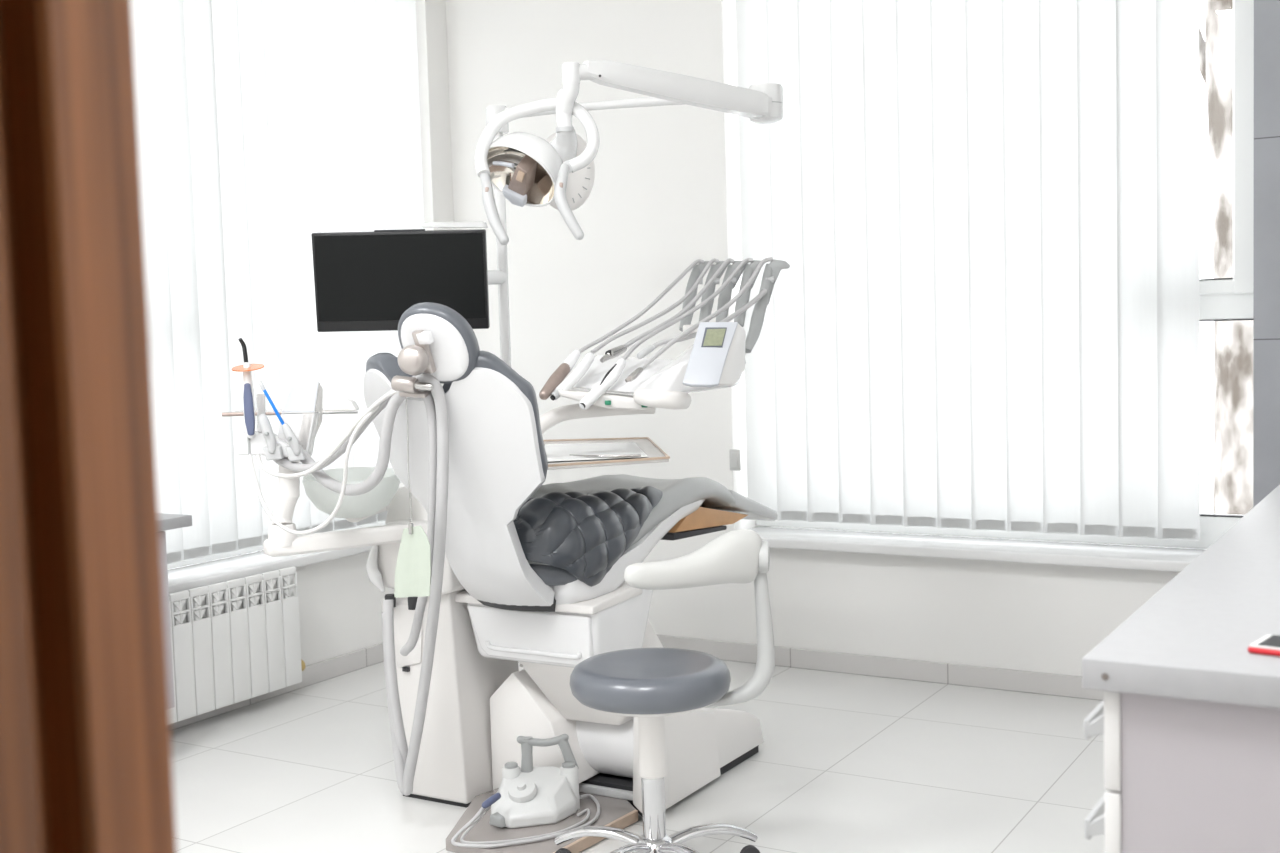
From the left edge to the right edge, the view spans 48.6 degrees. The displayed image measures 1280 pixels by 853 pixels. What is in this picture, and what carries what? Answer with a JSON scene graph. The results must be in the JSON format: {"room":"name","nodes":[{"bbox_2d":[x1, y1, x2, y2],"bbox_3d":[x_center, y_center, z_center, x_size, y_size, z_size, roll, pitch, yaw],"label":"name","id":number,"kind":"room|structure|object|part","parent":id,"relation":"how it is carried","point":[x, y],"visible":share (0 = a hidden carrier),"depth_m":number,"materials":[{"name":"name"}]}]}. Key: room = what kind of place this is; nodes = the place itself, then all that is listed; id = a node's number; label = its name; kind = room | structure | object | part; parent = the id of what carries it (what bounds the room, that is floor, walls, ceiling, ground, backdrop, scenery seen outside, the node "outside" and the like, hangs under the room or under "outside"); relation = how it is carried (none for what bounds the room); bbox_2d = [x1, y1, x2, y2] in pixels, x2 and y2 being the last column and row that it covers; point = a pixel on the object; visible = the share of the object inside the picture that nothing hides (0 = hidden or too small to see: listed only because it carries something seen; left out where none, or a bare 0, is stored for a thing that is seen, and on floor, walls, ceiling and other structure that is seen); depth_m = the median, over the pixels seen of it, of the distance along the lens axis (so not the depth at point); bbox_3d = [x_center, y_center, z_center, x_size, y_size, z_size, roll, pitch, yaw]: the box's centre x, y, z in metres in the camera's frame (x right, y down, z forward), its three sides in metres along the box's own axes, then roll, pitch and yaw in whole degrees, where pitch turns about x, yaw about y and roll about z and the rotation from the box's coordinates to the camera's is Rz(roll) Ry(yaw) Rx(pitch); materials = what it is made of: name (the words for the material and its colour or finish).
{"room":"dental clinic","nodes":[
{"label":"dental clinic","id":0,"kind":"room"},
{"bbox_2d":[291,0,453,665],"bbox_3d":[-2.009,-0.435,4.127,0.300,2.950,4.360,1,5,31],"label":"wall","id":1,"kind":"structure","parent":0,"point":[340,609],"depth_m":5.50,"materials":[{"name":"paint"}]},
{"bbox_2d":[169,566,304,723],"bbox_3d":[-1.415,0.722,4.744,0.112,0.413,0.776,1,5,31],"label":"radiator","id":2,"kind":"object","parent":1,"relation":"attached to","point":[236,640],"visible":0.78,"depth_m":4.74,"materials":[{"name":"white metal"}]},
{"bbox_2d":[173,599,186,624],"bbox_3d":[-1.490,0.594,4.557,0.009,0.084,0.070,1,5,31],"label":"grille","id":3,"kind":"object","parent":2,"relation":"attached to","point":[179,605],"depth_m":4.54,"materials":[{"name":"white metal"}]},
{"bbox_2d":[186,598,205,620],"bbox_3d":[-1.449,0.588,4.625,0.009,0.084,0.070,1,5,31],"label":"grille","id":4,"kind":"object","parent":2,"relation":"attached to","point":[196,607],"depth_m":4.61,"materials":[{"name":"white metal"}]},
{"bbox_2d":[205,595,223,616],"bbox_3d":[-1.408,0.582,4.694,0.009,0.084,0.070,1,5,31],"label":"grille","id":5,"kind":"object","parent":2,"relation":"attached to","point":[214,603],"depth_m":4.67,"materials":[{"name":"white metal"}]},
{"bbox_2d":[224,591,241,608],"bbox_3d":[-1.367,0.576,4.762,0.009,0.084,0.070,1,5,31],"label":"grille","id":6,"kind":"object","parent":2,"relation":"attached to","point":[233,599],"depth_m":4.74,"materials":[{"name":"white metal"}]},
{"bbox_2d":[242,586,259,607],"bbox_3d":[-1.327,0.570,4.831,0.009,0.084,0.070,1,5,31],"label":"grille","id":7,"kind":"object","parent":2,"relation":"attached to","point":[250,594],"depth_m":4.81,"materials":[{"name":"white metal"}]},
{"bbox_2d":[259,582,276,603],"bbox_3d":[-1.286,0.564,4.899,0.009,0.084,0.070,1,5,31],"label":"grille","id":8,"kind":"object","parent":2,"relation":"attached to","point":[268,595],"depth_m":4.88,"materials":[{"name":"white metal"}]},
{"bbox_2d":[276,578,292,598],"bbox_3d":[-1.245,0.558,4.968,0.009,0.084,0.070,1,5,31],"label":"grille","id":9,"kind":"object","parent":2,"relation":"attached to","point":[284,586],"depth_m":4.95,"materials":[{"name":"white metal"}]},
{"bbox_2d":[168,546,371,593],"bbox_3d":[-1.452,0.500,4.901,0.265,0.035,2.335,1,5,31],"label":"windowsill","id":10,"kind":"structure","parent":1,"relation":"attached to","point":[207,573],"depth_m":4.91,"materials":[{"name":"white plastic"}]},
{"bbox_2d":[167,521,385,568],"bbox_3d":[-1.618,-0.660,4.893,0.082,2.290,2.345,1,5,31],"label":"window","id":11,"kind":"structure","parent":1,"relation":"in","point":[258,548],"depth_m":5.08,"materials":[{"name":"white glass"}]},
{"bbox_2d":[170,643,383,730],"bbox_3d":[-1.791,0.996,4.217,0.012,0.072,4.173,1,5,31],"label":"baseboard","id":12,"kind":"structure","parent":1,"relation":"attached to","point":[327,669],"depth_m":5.23,"materials":[{"name":"tile"}]},
{"bbox_2d":[131,0,423,563],"bbox_3d":[-1.476,-0.670,4.831,0.040,2.220,2.345,1,5,31],"label":"vertical blind","id":13,"kind":"object","parent":1,"relation":"attached to","point":[265,126],"visible":0.39,"depth_m":5.00,"materials":[{"name":"fabric"}]},
{"bbox_2d":[170,660,1106,852],"bbox_3d":[-0.021,1.179,2.229,5.692,0.120,6.420,1,5,31],"label":"floor","id":14,"kind":"structure","parent":0,"point":[844,762],"depth_m":3.99,"materials":[{"name":"tile"}]},
{"bbox_2d":[160,531,174,708],"bbox_3d":[-1.732,0.688,4.016,0.308,0.712,0.765,1,5,31],"label":"base cabinet","id":15,"kind":"object","parent":14,"relation":"on","point":[162,533],"visible":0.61,"depth_m":4.24,"materials":[{"name":"metal"}]},
{"bbox_2d":[159,513,191,530],"bbox_3d":[-1.717,0.314,4.003,0.340,0.033,0.855,1,5,31],"label":"countertop","id":16,"kind":"structure","parent":15,"relation":"on","point":[166,521],"depth_m":4.24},
{"bbox_2d":[222,381,518,807],"bbox_3d":[-0.794,0.446,3.880,0.677,1.158,0.713,1,5,31],"label":"dental cuspidor unit","id":17,"kind":"object","parent":14,"relation":"on","point":[454,765],"visible":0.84,"depth_m":3.79,"materials":[{"name":"plastic"}]},
{"bbox_2d":[256,394,265,431],"bbox_3d":[-0.964,-0.035,3.609,0.020,0.097,0.024,-2,4,0],"label":"suction sleeve","id":18,"kind":"object","parent":17,"relation":"on","point":[261,400],"visible":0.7,"depth_m":3.60,"materials":[{"name":"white plastic"}]},
{"bbox_3d":[-0.913,0.276,3.618,0.072,0.054,0.072,1,5,31],"label":"arm post","id":19,"kind":"part","parent":17,"relation":"part of","materials":[{"name":"white plastic"}]},
{"bbox_2d":[222,409,357,416],"bbox_3d":[-0.955,-0.041,3.889,0.382,0.018,0.366,1,5,31],"label":"tray","id":20,"kind":"object","parent":17,"relation":"on","point":[240,412],"depth_m":3.82,"materials":[{"name":"grey plastic"}]},
{"bbox_2d":[231,338,378,534],"bbox_3d":[-0.799,0.021,3.429,0.523,0.479,0.096,1,5,35],"label":"light","id":21,"kind":"object","parent":17,"relation":"attached to","point":[246,368],"visible":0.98,"depth_m":3.52,"materials":[{"name":"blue plastic"}]},
{"bbox_3d":[-0.782,0.086,3.413,0.482,0.351,0.065,1,5,29],"label":"cord","id":22,"kind":"part","parent":21,"relation":"part of","materials":[{"name":"white plastic"}]},
{"bbox_2d":[256,390,398,478],"bbox_3d":[-0.761,0.017,3.412,0.501,0.224,0.034,1,5,33],"label":"air hose","id":23,"kind":"object","parent":17,"relation":"attached to","point":[379,401],"visible":0.97,"depth_m":3.40,"materials":[{"name":"white plastic"}]},
{"bbox_3d":[-0.774,0.296,3.711,0.421,0.045,0.068,-4,5,-33],"label":"swivel arm","id":24,"kind":"part","parent":17,"relation":"part of","materials":[{"name":"white plastic"}]},
{"bbox_2d":[323,398,359,410],"bbox_3d":[-0.822,-0.062,3.905,0.092,0.036,0.052,-2,4,0],"label":"box","id":25,"kind":"object","parent":17,"relation":"on","point":[330,404],"visible":1,"depth_m":3.88,"materials":[{"name":"white paper"}]},
{"bbox_2d":[258,388,436,655],"bbox_3d":[-0.674,0.231,3.477,0.546,0.694,0.167,1,5,31],"label":"suction handpiece","id":26,"kind":"object","parent":17,"relation":"attached to","point":[266,428],"visible":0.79,"depth_m":3.38,"materials":[{"name":"grey plastic"}]},
{"bbox_3d":[-0.930,0.019,3.536,0.044,0.100,0.027,-1,4,6],"label":"handle","id":27,"kind":"part","parent":26,"relation":"part of","materials":[{"name":"grey plastic"}]},
{"bbox_2d":[302,467,399,517],"bbox_3d":[-0.771,0.181,3.802,0.260,0.122,0.260,1,5,31],"label":"bowl","id":28,"kind":"object","parent":17,"relation":"on","point":[365,505],"depth_m":3.73,"materials":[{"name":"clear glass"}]},
{"bbox_2d":[258,373,448,795],"bbox_3d":[-0.642,0.407,3.493,0.573,1.085,0.210,1,5,31],"label":"hose","id":29,"kind":"object","parent":17,"relation":"attached to","point":[405,773],"visible":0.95,"depth_m":3.39,"materials":[{"name":"grey plastic"}]},
{"bbox_3d":[-0.870,0.032,3.535,0.045,0.081,0.025,-1,4,7],"label":"handle","id":30,"kind":"part","parent":29,"relation":"part of","materials":[{"name":"grey plastic"}]},
{"bbox_3d":[-0.706,0.213,4.000,0.194,0.093,0.390,-2,4,-1],"label":"neck arm","id":31,"kind":"part","parent":17,"relation":"part of","materials":[{"name":"white plastic"}]},
{"bbox_2d":[385,594,395,606],"bbox_3d":[-0.676,0.472,3.837,0.030,0.034,0.030,1,5,31],"label":"outlet","id":32,"kind":"object","parent":17,"relation":"attached to","point":[388,596],"depth_m":3.83,"materials":[{"name":"plastic"}]},
{"bbox_3d":[-0.642,0.569,3.857,0.151,0.186,0.015,1,5,31],"label":"access panel","id":33,"kind":"part","parent":17,"relation":"part of","materials":[{"name":"white plastic"}]},
{"bbox_2d":[407,597,417,609],"bbox_3d":[-0.607,0.472,3.796,0.030,0.034,0.030,1,5,31],"label":"outlet","id":34,"kind":"object","parent":17,"relation":"attached to","point":[412,601],"depth_m":3.78,"materials":[{"name":"plastic"}]},
{"bbox_2d":[421,60,782,366],"bbox_3d":[-0.188,-0.260,3.985,0.958,1.414,0.868,1,5,31],"label":"lamp","id":35,"kind":"object","parent":17,"relation":"attached to","point":[523,168],"visible":0.98,"depth_m":3.73,"materials":[{"name":"grey plastic"}]},
{"bbox_2d":[311,229,489,331],"bbox_3d":[-0.660,-0.405,3.937,0.479,0.280,0.096,-2,4,0],"label":"monitor","id":36,"kind":"object","parent":35,"relation":"attached to","point":[364,281],"visible":0.92,"depth_m":3.90,"materials":[{"name":"black plastic"}]},
{"bbox_3d":[-0.540,-0.589,4.147,0.188,0.022,0.090,-2,4,0],"label":"arm","id":37,"kind":"part","parent":35,"relation":"part of"},
{"bbox_3d":[-0.197,-0.820,3.701,0.045,0.128,0.047,1,5,31],"label":"neck post","id":38,"kind":"part","parent":35,"relation":"part of","materials":[{"name":"white plastic"}]},
{"bbox_3d":[-0.039,-0.946,4.160,0.849,0.048,0.097,0,4,17],"label":"arm","id":39,"kind":"part","parent":35,"relation":"part of"},
{"bbox_3d":[0.102,-0.910,3.828,0.599,0.111,0.056,-4,5,-35],"label":"arm","id":40,"kind":"part","parent":35,"relation":"part of"},
{"bbox_2d":[363,302,777,852],"bbox_3d":[-0.112,0.330,3.942,0.565,1.340,1.699,1,5,31],"label":"dental chair","id":41,"kind":"object","parent":14,"relation":"on","point":[540,568],"visible":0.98,"depth_m":3.60,"materials":[{"name":"white plastic"},{"name":"grey leather"},{"name":"dark rubber"}]},
{"bbox_2d":[405,397,413,534],"bbox_3d":[-0.531,0.090,3.250,0.010,0.316,0.010,1,5,31],"label":"chain","id":42,"kind":"object","parent":41,"relation":"hanging from","point":[410,525],"visible":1,"depth_m":3.25,"materials":[{"name":"metal"}]},
{"bbox_2d":[394,525,430,597],"bbox_3d":[-0.528,0.313,3.270,0.114,0.173,0.014,1,5,31],"label":"bib","id":43,"kind":"object","parent":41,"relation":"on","point":[413,565],"visible":1,"depth_m":3.27,"materials":[{"name":"green paper"}]},
{"bbox_3d":[-0.508,-0.150,3.196,0.067,0.069,0.083,-1,4,5],"label":"joint knob","id":44,"kind":"part","parent":41,"relation":"part of","materials":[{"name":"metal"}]},
{"bbox_3d":[-0.488,-0.169,3.207,0.028,0.099,0.054,1,5,31],"label":"headrest arm","id":45,"kind":"part","parent":41,"relation":"part of","materials":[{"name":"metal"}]},
{"bbox_2d":[416,331,433,343],"bbox_3d":[-0.483,-0.199,3.184,0.034,0.030,0.024,1,5,31],"label":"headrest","id":46,"kind":"object","parent":41,"relation":"attached to","point":[422,337],"depth_m":3.18,"materials":[{"name":"white plastic"}]},
{"bbox_3d":[-0.466,-0.181,3.219,0.159,0.161,0.085,-1,4,14],"label":"headrest plate","id":47,"kind":"part","parent":41,"relation":"part of","materials":[{"name":"white plastic"}]},
{"bbox_2d":[366,351,547,509],"bbox_3d":[-0.451,0.076,3.425,0.507,0.519,0.255,1,5,31],"label":"backrest cushion","id":48,"kind":"object","parent":41,"relation":"on","point":[498,460],"depth_m":3.33,"materials":[{"name":"grey leather"}]},
{"bbox_2d":[451,734,599,847],"bbox_3d":[-0.272,0.905,3.575,0.290,0.192,0.448,1,5,31],"label":"foot pedal","id":49,"kind":"object","parent":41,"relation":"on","point":[527,795],"visible":0.98,"depth_m":3.60,"materials":[{"name":"grey plastic"}]},
{"bbox_3d":[-0.333,0.940,3.690,0.052,0.110,0.052,1,5,31],"label":"post","id":50,"kind":"part","parent":49,"relation":"part of","materials":[{"name":"white plastic"}]},
{"bbox_3d":[-0.240,0.851,3.689,0.159,0.101,0.020,-2,4,0],"label":"carry handle","id":51,"kind":"part","parent":49,"relation":"part of","materials":[{"name":"grey plastic"}]},
{"bbox_3d":[-0.183,0.936,3.680,0.052,0.110,0.052,1,5,31],"label":"post","id":52,"kind":"part","parent":49,"relation":"part of","materials":[{"name":"white plastic"}]},
{"bbox_3d":[-0.285,0.544,3.694,0.388,0.133,0.033,1,5,31],"label":"housing panel","id":53,"kind":"part","parent":41,"relation":"part of","materials":[{"name":"white plastic"}]},
{"bbox_3d":[-0.273,1.012,3.644,0.452,0.030,0.530,1,5,31],"label":"floor plate","id":54,"kind":"part","parent":41,"relation":"part of","materials":[{"name":"metal"}]},
{"bbox_3d":[-0.118,0.696,3.840,0.285,0.180,0.335,1,5,31],"label":"lift arm","id":55,"kind":"part","parent":41,"relation":"part of"},
{"bbox_3d":[-0.076,0.855,3.874,0.273,0.190,0.170,1,5,31],"label":"motor","id":56,"kind":"part","parent":41,"relation":"part of","materials":[{"name":"white plastic"}]},
{"bbox_3d":[-0.125,0.972,3.797,0.260,0.020,0.020,1,5,31],"label":"plate rail","id":57,"kind":"part","parent":41,"relation":"part of","materials":[{"name":"grey plastic"}]},
{"bbox_2d":[527,474,735,564],"bbox_3d":[-0.105,0.237,3.991,0.368,0.205,1.013,1,5,31],"label":"seat cushion","id":58,"kind":"object","parent":41,"relation":"on","point":[563,519],"depth_m":3.80,"materials":[{"name":"grey leather"}]},
{"bbox_2d":[539,259,789,433],"bbox_3d":[0.015,-0.181,3.881,0.641,0.554,0.747,1,5,31],"label":"dental instrument unit","id":59,"kind":"object","parent":41,"relation":"attached to","point":[716,359],"visible":0.81,"depth_m":3.70,"materials":[{"name":"white plastic"}]},
{"bbox_3d":[-0.130,-0.022,3.733,0.351,0.086,0.071,-3,4,-22],"label":"support arm","id":60,"kind":"part","parent":59,"relation":"part of","materials":[{"name":"white plastic"}]},
{"bbox_2d":[543,437,669,469],"bbox_3d":[-0.208,0.118,3.901,0.531,0.106,0.829,-2,4,-4],"label":"tray","id":61,"kind":"object","parent":59,"relation":"attached to","point":[655,454],"visible":0.23,"depth_m":3.65,"materials":[{"name":"silver metal"}]},
{"bbox_2d":[545,442,647,461],"bbox_3d":[-0.127,0.066,3.859,0.271,0.002,0.531,-2,4,-3],"label":"liner","id":62,"kind":"object","parent":61,"relation":"on","point":[554,452],"visible":0.76,"depth_m":3.85,"materials":[{"name":"white paper"}]},
{"bbox_2d":[570,454,640,457],"bbox_3d":[-0.097,0.076,3.643,0.201,0.008,0.040,0,4,22],"label":"probe","id":63,"kind":"object","parent":62,"relation":"on","point":[633,455],"visible":1,"depth_m":3.62,"materials":[{"name":"metal"}]},
{"bbox_2d":[539,259,703,399],"bbox_3d":[-0.039,-0.277,3.870,0.042,0.370,0.687,2,5,41],"label":"dental handpiece","id":64,"kind":"object","parent":59,"relation":"on","point":[564,369],"visible":1,"depth_m":3.73,"materials":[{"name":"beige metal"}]},
{"bbox_2d":[550,258,718,399],"bbox_3d":[-0.002,-0.276,3.861,0.041,0.373,0.679,2,5,43],"label":"dental handpiece","id":65,"kind":"object","parent":59,"relation":"on","point":[585,363],"visible":1,"depth_m":3.76,"materials":[{"name":"grey plastic"}]},
{"bbox_3d":[0.056,-0.071,3.609,0.120,0.059,0.147,1,5,31],"label":"handle","id":66,"kind":"part","parent":59,"relation":"part of","materials":[{"name":"white plastic"}]},
{"bbox_2d":[579,258,752,409],"bbox_3d":[0.082,-0.262,3.817,0.045,0.393,0.701,2,5,43],"label":"dental handpiece","id":67,"kind":"object","parent":59,"relation":"hanging from","point":[613,374],"visible":1,"depth_m":3.68,"materials":[{"name":"plastic"}]},
{"bbox_2d":[600,258,734,362],"bbox_3d":[0.083,-0.324,3.877,0.033,0.279,0.563,2,5,42],"label":"dental handpiece","id":68,"kind":"object","parent":59,"relation":"on","point":[617,351],"visible":0.93,"depth_m":3.86,"materials":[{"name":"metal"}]},
{"bbox_3d":[0.154,-0.375,4.078,0.060,0.204,0.158,1,5,31],"label":"whip arm","id":69,"kind":"part","parent":59,"relation":"part of","materials":[{"name":"grey plastic"}]},
{"bbox_2d":[625,257,772,381],"bbox_3d":[0.172,-0.297,3.802,0.033,0.327,0.643,2,5,40],"label":"dental handpiece","id":70,"kind":"object","parent":59,"relation":"on","point":[638,371],"visible":0.99,"depth_m":3.75,"materials":[{"name":"plastic"}]},
{"bbox_2d":[637,289,766,358],"bbox_3d":[0.189,-0.281,3.832,0.488,0.181,0.058,-5,5,-41],"label":"dental handpiece","id":71,"kind":"object","parent":59,"relation":"on","point":[650,348],"visible":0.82,"depth_m":3.76,"materials":[{"name":"grey plastic"}]},
{"bbox_3d":[0.190,-0.228,3.633,0.070,0.052,0.038,-2,4,0],"label":"display frame","id":72,"kind":"part","parent":59,"relation":"part of","materials":[{"name":"grey plastic"}]},
{"bbox_3d":[0.207,-0.380,4.059,0.066,0.190,0.159,1,5,31],"label":"whip arm","id":73,"kind":"part","parent":59,"relation":"part of","materials":[{"name":"grey plastic"}]},
{"bbox_3d":[0.220,-0.246,3.973,0.219,0.087,0.062,1,5,37],"label":"whip rail","id":74,"kind":"part","parent":59,"relation":"part of","materials":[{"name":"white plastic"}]},
{"bbox_3d":[0.252,-0.376,4.042,0.060,0.197,0.163,1,5,37],"label":"whip arm","id":75,"kind":"part","parent":59,"relation":"part of","materials":[{"name":"grey plastic"}]},
{"bbox_3d":[0.302,-0.377,4.018,0.059,0.191,0.156,1,5,31],"label":"whip arm","id":76,"kind":"part","parent":59,"relation":"part of","materials":[{"name":"grey plastic"}]},
{"bbox_3d":[0.345,-0.339,3.969,0.072,0.262,0.237,1,5,31],"label":"whip arm","id":77,"kind":"part","parent":59,"relation":"part of","materials":[{"name":"grey plastic"}]},
{"bbox_2d":[554,529,774,852],"bbox_3d":[0.014,0.644,3.232,0.496,0.806,0.483,1,5,31],"label":"stool","id":78,"kind":"object","parent":14,"relation":"on","point":[650,685],"visible":1,"depth_m":3.20,"materials":[{"name":"leather"}]},
{"bbox_3d":[-0.092,0.960,3.313,0.228,0.054,0.044,0,4,22],"label":"leg","id":79,"kind":"part","parent":78,"relation":"part of","materials":[{"name":"silver metal"}]},
{"bbox_3d":[-0.052,0.969,3.159,0.044,0.054,0.228,2,5,40],"label":"leg","id":80,"kind":"part","parent":78,"relation":"part of","materials":[{"name":"silver metal"}]},
{"bbox_3d":[0.023,0.579,3.236,0.368,0.078,0.368,1,5,31],"label":"seat","id":81,"kind":"part","parent":78,"relation":"part of","materials":[{"name":"leather"}]},
{"bbox_3d":[0.107,0.965,3.148,0.044,0.054,0.228,-4,5,-32],"label":"leg","id":82,"kind":"part","parent":78,"relation":"part of","materials":[{"name":"silver metal"}]},
{"bbox_3d":[0.166,0.953,3.296,0.228,0.054,0.044,-3,4,-14],"label":"leg","id":83,"kind":"part","parent":78,"relation":"part of","materials":[{"name":"silver metal"}]},
{"bbox_2d":[1084,691,1279,852],"bbox_3d":[1.571,0.620,2.876,0.627,0.812,2.922,1,5,31],"label":"base cabinet","id":84,"kind":"object","parent":14,"relation":"on","point":[1181,775],"visible":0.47,"depth_m":1.70,"materials":[{"name":"white laminate"}]},
{"bbox_3d":[0.617,0.368,1.851,0.031,0.039,0.182,1,5,31],"label":"handle","id":85,"kind":"part","parent":84,"relation":"part of","materials":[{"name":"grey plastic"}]},
{"bbox_3d":[0.621,0.496,1.860,0.031,0.039,0.182,1,5,31],"label":"handle","id":86,"kind":"part","parent":84,"relation":"part of","materials":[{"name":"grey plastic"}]},
{"bbox_3d":[0.732,0.364,1.996,0.019,0.124,0.596,1,5,31],"label":"drawer","id":87,"kind":"part","parent":84,"relation":"part of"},
{"bbox_3d":[0.735,0.493,2.005,0.019,0.126,0.596,1,5,31],"label":"drawer","id":88,"kind":"part","parent":84,"relation":"part of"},
{"bbox_2d":[1082,485,1279,708],"bbox_3d":[1.561,0.196,2.841,0.620,0.038,2.948,1,5,31],"label":"countertop","id":89,"kind":"structure","parent":84,"relation":"on","point":[1191,640],"depth_m":1.86,"materials":[{"name":"laminate"}]},
{"bbox_2d":[1248,635,1279,655],"bbox_3d":[0.824,0.271,1.715,0.150,0.011,0.074,2,5,41],"label":"smartphone","id":90,"kind":"object","parent":89,"relation":"on","point":[1269,644],"visible":1,"depth_m":1.73,"materials":[{"name":"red plastic"}]},
{"bbox_2d":[446,0,1179,675],"bbox_3d":[0.505,-0.593,5.334,3.380,2.950,0.300,1,5,31],"label":"wall","id":91,"kind":"structure","parent":0,"point":[664,197],"depth_m":5.39,"materials":[{"name":"paint"}]},
{"bbox_2d":[729,449,740,470],"bbox_3d":[0.355,0.125,5.304,0.045,0.080,0.012,1,5,31],"label":"switch plate","id":92,"kind":"object","parent":91,"relation":"attached to","point":[735,455],"visible":1,"depth_m":5.30,"materials":[{"name":"white plastic"}]},
{"bbox_2d":[657,634,1103,700],"bbox_3d":[0.596,0.855,5.224,3.080,0.072,0.012,1,5,31],"label":"baseboard","id":93,"kind":"structure","parent":91,"relation":"attached to","point":[878,666],"depth_m":5.02,"materials":[{"name":"tile"}]},
{"bbox_2d":[749,526,1205,571],"bbox_3d":[1.159,0.422,4.918,1.808,0.035,0.275,1,5,31],"label":"windowsill","id":94,"kind":"structure","parent":91,"relation":"attached to","point":[1170,559],"depth_m":4.83,"materials":[{"name":"white plastic"}]},
{"bbox_2d":[756,0,1253,548],"bbox_3d":[1.205,-0.748,4.971,1.808,2.290,0.082,1,5,31],"label":"window","id":95,"kind":"structure","parent":91,"relation":"in","point":[1221,299],"depth_m":4.54,"materials":[{"name":"white plastic"}]},
{"bbox_2d":[735,0,1199,539],"bbox_3d":[1.071,-0.748,4.883,1.648,2.220,0.040,1,5,31],"label":"vertical blind","id":96,"kind":"object","parent":95,"relation":"attached to","point":[984,314],"visible":0.98,"depth_m":4.86,"materials":[{"name":"fabric"}]},
{"bbox_2d":[1253,0,1279,507],"bbox_3d":[2.433,-0.569,4.182,1.112,2.950,0.306,1,5,31],"label":"tiled wall","id":97,"kind":"structure","parent":0,"point":[1266,324],"depth_m":4.32,"materials":[{"name":"grey tile"}]},
{"bbox_3d":[-1.280,-0.256,1.258,3.892,2.950,0.125,1,5,31],"label":"wall","id":98,"kind":"structure","parent":0,"visible":0},
{"bbox_2d":[0,0,176,852],"bbox_3d":[-0.344,0.170,0.726,0.070,2.120,0.208,1,5,31],"label":"trim","id":99,"kind":"structure","parent":98,"relation":"attached to","point":[86,757],"depth_m":0.75,"materials":[{"name":"brown wood"}]},
{"label":"outside","id":100,"kind":"structure","parent":0,"visible":0},
{"bbox_2d":[1199,0,1253,514],"bbox_3d":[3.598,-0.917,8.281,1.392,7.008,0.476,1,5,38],"label":"window","id":101,"kind":"structure","parent":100,"point":[1233,340],"depth_m":8.22,"materials":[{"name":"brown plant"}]}
]}

